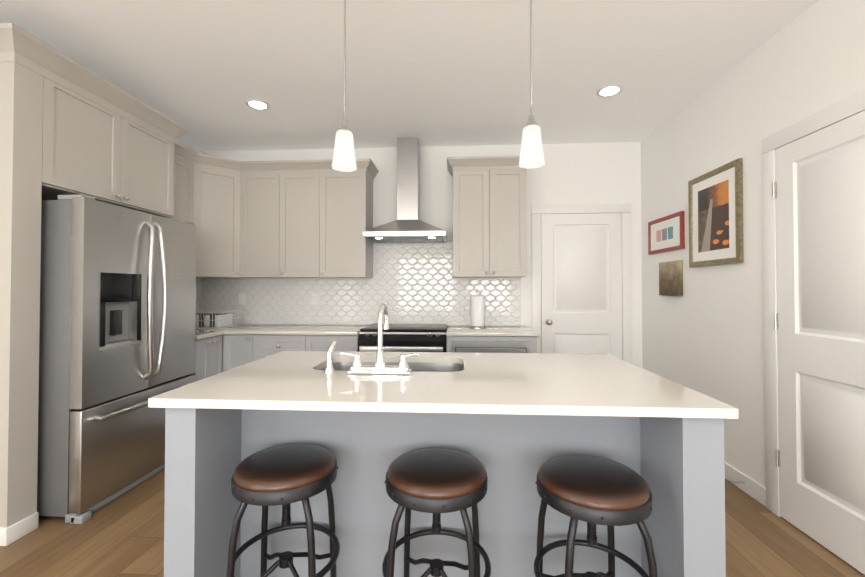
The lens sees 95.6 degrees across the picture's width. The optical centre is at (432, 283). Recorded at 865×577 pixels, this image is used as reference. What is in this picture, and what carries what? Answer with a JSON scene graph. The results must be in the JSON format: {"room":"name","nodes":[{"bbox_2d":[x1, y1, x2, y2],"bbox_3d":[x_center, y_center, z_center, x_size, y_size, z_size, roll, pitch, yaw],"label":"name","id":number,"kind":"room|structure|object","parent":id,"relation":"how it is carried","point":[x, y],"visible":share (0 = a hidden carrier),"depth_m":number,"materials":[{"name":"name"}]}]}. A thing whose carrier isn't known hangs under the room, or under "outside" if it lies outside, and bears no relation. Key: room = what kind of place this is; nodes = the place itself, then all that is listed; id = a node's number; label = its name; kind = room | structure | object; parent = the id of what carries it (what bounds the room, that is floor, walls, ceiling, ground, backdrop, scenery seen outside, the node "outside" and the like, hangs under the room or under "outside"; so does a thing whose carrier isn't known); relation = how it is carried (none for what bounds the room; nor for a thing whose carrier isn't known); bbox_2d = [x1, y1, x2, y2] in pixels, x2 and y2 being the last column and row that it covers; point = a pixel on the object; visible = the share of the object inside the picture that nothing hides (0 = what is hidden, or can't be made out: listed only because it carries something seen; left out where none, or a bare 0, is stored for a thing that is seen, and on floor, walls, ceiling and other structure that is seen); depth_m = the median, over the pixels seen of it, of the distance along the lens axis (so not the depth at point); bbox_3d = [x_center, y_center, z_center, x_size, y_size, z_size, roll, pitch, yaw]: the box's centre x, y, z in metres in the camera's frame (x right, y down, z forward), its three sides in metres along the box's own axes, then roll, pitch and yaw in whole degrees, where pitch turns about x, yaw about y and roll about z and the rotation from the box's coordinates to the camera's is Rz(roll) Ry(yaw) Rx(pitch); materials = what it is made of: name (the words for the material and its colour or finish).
{"room":"kitchen","nodes":[
{"label":"kitchen","id":0,"kind":"room"},
{"bbox_2d":[175,138,201,153],"bbox_3d":[-2.725,-0.087,0.405,0.100,2.740,7.500,0,-1,3],"label":"wall","id":1,"kind":"structure","parent":0,"point":[187,145],"depth_m":3.95,"materials":[{"name":"white paint"}]},
{"bbox_2d":[0,63,175,218],"bbox_3d":[-2.313,-0.850,2.644,0.446,0.632,0.997,0,-1,3],"label":"upper cabinet","id":2,"kind":"object","parent":1,"relation":"attached to","point":[68,125],"depth_m":2.33,"materials":[{"name":"grey paint"}]},
{"bbox_2d":[172,151,191,221],"bbox_3d":[-2.329,-0.580,3.339,0.329,1.022,0.395,0,-1,3],"label":"upper cabinet","id":3,"kind":"object","parent":1,"relation":"attached to","point":[183,164],"depth_m":3.41,"materials":[{"name":"grey paint"}]},
{"bbox_2d":[196,278,199,313],"bbox_3d":[-2.475,0.176,3.637,0.006,0.479,0.990,0,-1,3],"label":"tile backsplash","id":4,"kind":"structure","parent":1,"relation":"attached to","point":[197,279],"depth_m":4.09,"materials":[{"name":"white tile"}]},
{"bbox_2d":[0,0,816,151],"bbox_3d":[-0.420,-1.509,0.285,4.720,0.100,7.700,0,-1,3],"label":"ceiling","id":5,"kind":"structure","parent":0,"point":[429,73],"depth_m":2.51,"materials":[{"name":"white paint"}]},
{"bbox_2d":[245,99,269,109],"bbox_3d":[-1.380,-1.412,3.098,0.184,0.008,0.184,0,-1,3],"label":"recessed light","id":6,"kind":"object","parent":5,"relation":"in","point":[257,104],"visible":1,"depth_m":3.09,"materials":[{"name":"white paint"}]},
{"bbox_2d":[332,0,356,171],"bbox_3d":[-0.401,-0.980,1.789,0.120,0.911,0.120,0,-1,3],"label":"pendant light","id":7,"kind":"object","parent":5,"relation":"hanging from","point":[344,160],"visible":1,"depth_m":1.76,"materials":[{"name":"white glass"}]},
{"bbox_2d":[519,0,544,168],"bbox_3d":[0.438,-0.981,1.738,0.120,0.911,0.120,0,-1,3],"label":"pendant light","id":8,"kind":"object","parent":5,"relation":"hanging from","point":[530,156],"visible":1,"depth_m":1.71,"materials":[{"name":"white glass"}]},
{"bbox_2d":[596,84,622,96],"bbox_3d":[1.302,-1.415,2.884,0.184,0.008,0.184,0,-1,3],"label":"recessed light","id":9,"kind":"object","parent":5,"relation":"in","point":[609,90],"visible":1,"depth_m":2.87,"materials":[{"name":"white paint"}]},
{"bbox_2d":[202,142,641,367],"bbox_3d":[-0.188,-0.033,4.057,4.720,2.740,0.100,0,-1,3],"label":"wall","id":10,"kind":"structure","parent":0,"point":[589,173],"depth_m":3.94,"materials":[{"name":"white paint"}]},
{"bbox_2d":[192,151,243,277],"bbox_3d":[-2.003,-0.616,3.651,0.278,1.100,0.278,0,-1,3],"label":"upper cabinet","id":11,"kind":"object","parent":10,"relation":"attached to","point":[215,180],"depth_m":3.65,"materials":[{"name":"grey paint"}]},
{"bbox_2d":[240,167,319,277],"bbox_3d":[-1.458,-0.571,3.924,0.786,1.022,0.328,0,-1,3],"label":"upper cabinet","id":12,"kind":"object","parent":10,"relation":"attached to","point":[280,206],"depth_m":3.76,"materials":[{"name":"grey paint"}]},
{"bbox_2d":[320,167,375,277],"bbox_3d":[-0.844,-0.571,3.887,0.445,1.022,0.328,0,-1,3],"label":"upper cabinet","id":13,"kind":"object","parent":10,"relation":"attached to","point":[346,198],"depth_m":3.73,"materials":[{"name":"grey paint"}]},
{"bbox_2d":[200,241,520,324],"bbox_3d":[-0.780,-0.003,4.039,3.340,0.849,0.006,0,-1,3],"label":"tile backsplash","id":14,"kind":"structure","parent":10,"relation":"attached to","point":[412,283],"depth_m":4.02,"materials":[{"name":"white tile"}]},
{"bbox_2d":[238,293,244,304],"bbox_3d":[-1.995,0.161,4.103,0.072,0.118,0.009,0,-1,3],"label":"electrical outlet","id":15,"kind":"object","parent":14,"relation":"attached to","point":[241,298],"visible":1,"depth_m":4.10,"materials":[{"name":"white plastic"}]},
{"bbox_2d":[312,293,318,304],"bbox_3d":[-1.214,0.160,4.055,0.072,0.118,0.009,0,-1,3],"label":"electrical outlet","id":16,"kind":"object","parent":14,"relation":"attached to","point":[315,298],"visible":1,"depth_m":4.05,"materials":[{"name":"white plastic"}]},
{"bbox_2d":[363,137,446,242],"bbox_3d":[-0.241,-0.910,3.768,0.748,0.991,0.503,0,-1,3],"label":"range hood","id":17,"kind":"object","parent":10,"relation":"attached to","point":[407,226],"visible":1,"depth_m":3.76,"materials":[{"name":"silver metal"}]},
{"bbox_2d":[452,163,526,277],"bbox_3d":[0.539,-0.573,3.802,0.675,1.022,0.328,0,-1,3],"label":"upper cabinet","id":18,"kind":"object","parent":10,"relation":"attached to","point":[489,199],"depth_m":3.64,"materials":[{"name":"grey paint"}]},
{"bbox_2d":[531,204,631,363],"bbox_3d":[1.475,0.272,3.852,0.968,2.124,0.093,0,-1,3],"label":"door","id":19,"kind":"structure","parent":10,"relation":"attached to","point":[581,283],"depth_m":3.89,"materials":[{"name":"white paint"}]},
{"bbox_2d":[0,468,864,576],"bbox_3d":[-0.420,1.331,0.243,4.720,0.100,7.700,0,-1,3],"label":"floor","id":20,"kind":"structure","parent":0,"point":[122,535],"depth_m":1.96,"materials":[{"name":"brown wood"}]},
{"bbox_2d":[37,195,195,523],"bbox_3d":[-2.162,0.416,2.625,0.713,1.800,0.935,0,-1,3],"label":"refrigerator","id":21,"kind":"object","parent":20,"relation":"on","point":[117,317],"visible":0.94,"depth_m":2.28,"materials":[{"name":"silver metal"}]},
{"bbox_2d":[190,335,221,381],"bbox_3d":[-2.179,0.887,3.307,0.629,0.878,0.387,0,-1,3],"label":"base cabinet","id":22,"kind":"object","parent":20,"relation":"on","point":[217,351],"depth_m":3.26,"materials":[{"name":"grey paint"}]},
{"bbox_2d":[222,324,277,371],"bbox_3d":[-1.695,0.881,3.762,0.268,0.904,0.638,0,-1,3],"label":"base cabinet","id":23,"kind":"object","parent":20,"relation":"on","point":[237,350],"depth_m":3.46,"materials":[{"name":"grey paint"}]},
{"bbox_2d":[195,331,221,338],"bbox_3d":[-2.167,0.426,3.292,0.646,0.030,0.346,0,-1,3],"label":"countertop","id":24,"kind":"structure","parent":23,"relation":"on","point":[198,334],"depth_m":3.26,"materials":[{"name":"white stone"}]},
{"bbox_2d":[226,443,339,576],"bbox_3d":[-0.518,0.956,1.389,0.371,0.683,0.371,0,-1,3],"label":"bar stool","id":25,"kind":"object","parent":20,"relation":"on","point":[285,476],"visible":1,"depth_m":1.32,"materials":[{"name":"brown leather"}]},
{"bbox_2d":[254,324,325,360],"bbox_3d":[-1.325,0.880,3.739,0.474,0.904,0.638,0,-1,3],"label":"base cabinet","id":26,"kind":"object","parent":20,"relation":"on","point":[264,345],"depth_m":3.45,"materials":[{"name":"grey paint"}]},
{"bbox_2d":[306,325,369,351],"bbox_3d":[-0.856,0.880,3.711,0.465,0.904,0.638,0,-1,3],"label":"base cabinet","id":27,"kind":"object","parent":20,"relation":"on","point":[313,342],"depth_m":3.42,"materials":[{"name":"grey paint"}]},
{"bbox_2d":[358,324,453,351],"bbox_3d":[-0.224,0.879,3.672,0.802,0.904,0.638,0,-1,3],"label":"base cabinet","id":28,"kind":"object","parent":20,"relation":"on","point":[393,341],"depth_m":3.35,"materials":[{"name":"grey paint"}]},
{"bbox_2d":[222,323,537,334],"bbox_3d":[-0.773,0.449,3.704,3.379,0.091,0.646,0,-1,3],"label":"countertop","id":29,"kind":"structure","parent":28,"relation":"on","point":[458,329],"depth_m":3.43,"materials":[{"name":"white stone"}]},
{"bbox_2d":[195,310,241,328],"bbox_3d":[-2.120,0.339,3.768,0.405,0.155,0.345,0,-1,3],"label":"wire basket","id":30,"kind":"object","parent":29,"relation":"on","point":[214,320],"visible":0.81,"depth_m":3.66,"materials":[{"name":"silver metal"}]},
{"bbox_2d":[469,290,485,328],"bbox_3d":[0.427,0.237,3.704,0.156,0.361,0.156,0,-1,3],"label":"paper towel holder","id":31,"kind":"object","parent":29,"relation":"on","point":[477,312],"visible":1,"depth_m":3.65,"materials":[{"name":"white paper"}]},
{"bbox_2d":[358,323,446,351],"bbox_3d":[-0.246,0.867,3.640,0.755,0.929,0.683,0,-1,3],"label":"range","id":32,"kind":"object","parent":28,"relation":"in","point":[399,337],"depth_m":3.37,"materials":[{"name":"black metal"}]},
{"bbox_2d":[382,447,490,576],"bbox_3d":[0.014,0.956,1.349,0.371,0.683,0.371,0,-1,3],"label":"bar stool","id":33,"kind":"object","parent":20,"relation":"on","point":[436,482],"visible":1,"depth_m":1.28,"materials":[{"name":"brown leather"}]},
{"bbox_2d":[156,407,725,576],"bbox_3d":[0.030,0.862,1.755,1.813,0.883,0.979,0,-1,3],"label":"kitchen island","id":34,"kind":"object","parent":20,"relation":"on","point":[511,422],"depth_m":1.53,"materials":[{"name":"grey paint"}]},
{"bbox_2d":[148,351,738,418],"bbox_3d":[0.022,0.404,1.755,1.880,0.030,1.015,0,-1,3],"label":"island countertop","id":35,"kind":"structure","parent":34,"relation":"on","point":[379,382],"depth_m":1.47,"materials":[{"name":"white stone"}]},
{"bbox_2d":[324,303,419,374],"bbox_3d":[-0.259,0.238,1.767,0.425,0.301,0.193,0,-1,3],"label":"faucet","id":36,"kind":"object","parent":35,"relation":"on","point":[380,367],"depth_m":1.69,"materials":[{"name":"silver metal"}]},
{"bbox_2d":[321,362,463,371],"bbox_3d":[-0.198,0.523,1.927,0.760,0.200,0.435,0,-1,3],"label":"sink","id":37,"kind":"object","parent":35,"relation":"in","point":[339,366],"depth_m":2.11,"materials":[{"name":"silver metal"}]},
{"bbox_2d":[454,335,537,352],"bbox_3d":[0.521,0.894,3.629,0.764,0.874,0.633,0,-1,3],"label":"base cabinet","id":38,"kind":"object","parent":20,"relation":"on","point":[462,343],"depth_m":3.32,"materials":[{"name":"grey paint"}]},
{"bbox_2d":[534,454,657,576],"bbox_3d":[0.523,0.955,1.286,0.371,0.683,0.371,0,-1,3],"label":"bar stool","id":39,"kind":"object","parent":20,"relation":"on","point":[591,491],"visible":1,"depth_m":1.21,"materials":[{"name":"brown leather"}]},
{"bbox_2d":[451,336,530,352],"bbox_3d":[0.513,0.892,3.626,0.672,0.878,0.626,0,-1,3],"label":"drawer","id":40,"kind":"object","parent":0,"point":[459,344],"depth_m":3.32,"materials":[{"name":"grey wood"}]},
{"bbox_2d":[641,0,864,487],"bbox_3d":[1.886,-0.091,0.123,0.100,2.740,7.500,0,-1,3],"label":"wall","id":41,"kind":"structure","parent":0,"point":[704,334],"depth_m":2.55,"materials":[{"name":"white paint"}]},
{"bbox_2d":[648,211,684,254],"bbox_3d":[2.022,-0.427,3.412,0.024,0.302,0.546,0,-1,3],"label":"picture","id":42,"kind":"object","parent":41,"relation":"attached to","point":[666,233],"visible":1,"depth_m":3.36,"materials":[{"name":"red wood"}]},
{"bbox_2d":[659,260,682,295],"bbox_3d":[2.014,-0.043,3.320,0.030,0.288,0.318,0,-1,3],"label":"picture","id":43,"kind":"object","parent":41,"relation":"attached to","point":[670,278],"visible":1,"depth_m":3.27,"materials":[{"name":"brown"}]},
{"bbox_2d":[688,158,743,266],"bbox_3d":[1.983,-0.463,2.770,0.024,0.668,0.543,0,-1,3],"label":"picture","id":44,"kind":"object","parent":41,"relation":"attached to","point":[715,197],"visible":0.98,"depth_m":2.72,"materials":[{"name":"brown paper"}]},
{"bbox_2d":[730,480,744,483],"bbox_3d":[1.927,1.254,2.475,0.080,0.017,0.018,0,-1,3],"label":"doorstop","id":45,"kind":"object","parent":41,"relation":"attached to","point":[732,482],"visible":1,"depth_m":2.47,"materials":[{"name":"silver metal"}]},
{"bbox_2d":[724,461,765,506],"bbox_3d":[2.004,1.270,3.070,0.024,0.105,1.561,0,-1,3],"label":"baseboard","id":46,"kind":"structure","parent":41,"relation":"attached to","point":[755,490],"depth_m":2.42,"materials":[{"name":"white paint"}]},
{"bbox_2d":[762,89,864,574],"bbox_3d":[1.890,0.222,1.808,0.093,2.164,1.001,0,-1,3],"label":"door","id":47,"kind":"structure","parent":41,"relation":"attached to","point":[813,185],"depth_m":1.97,"materials":[{"name":"white paint"}]}
]}

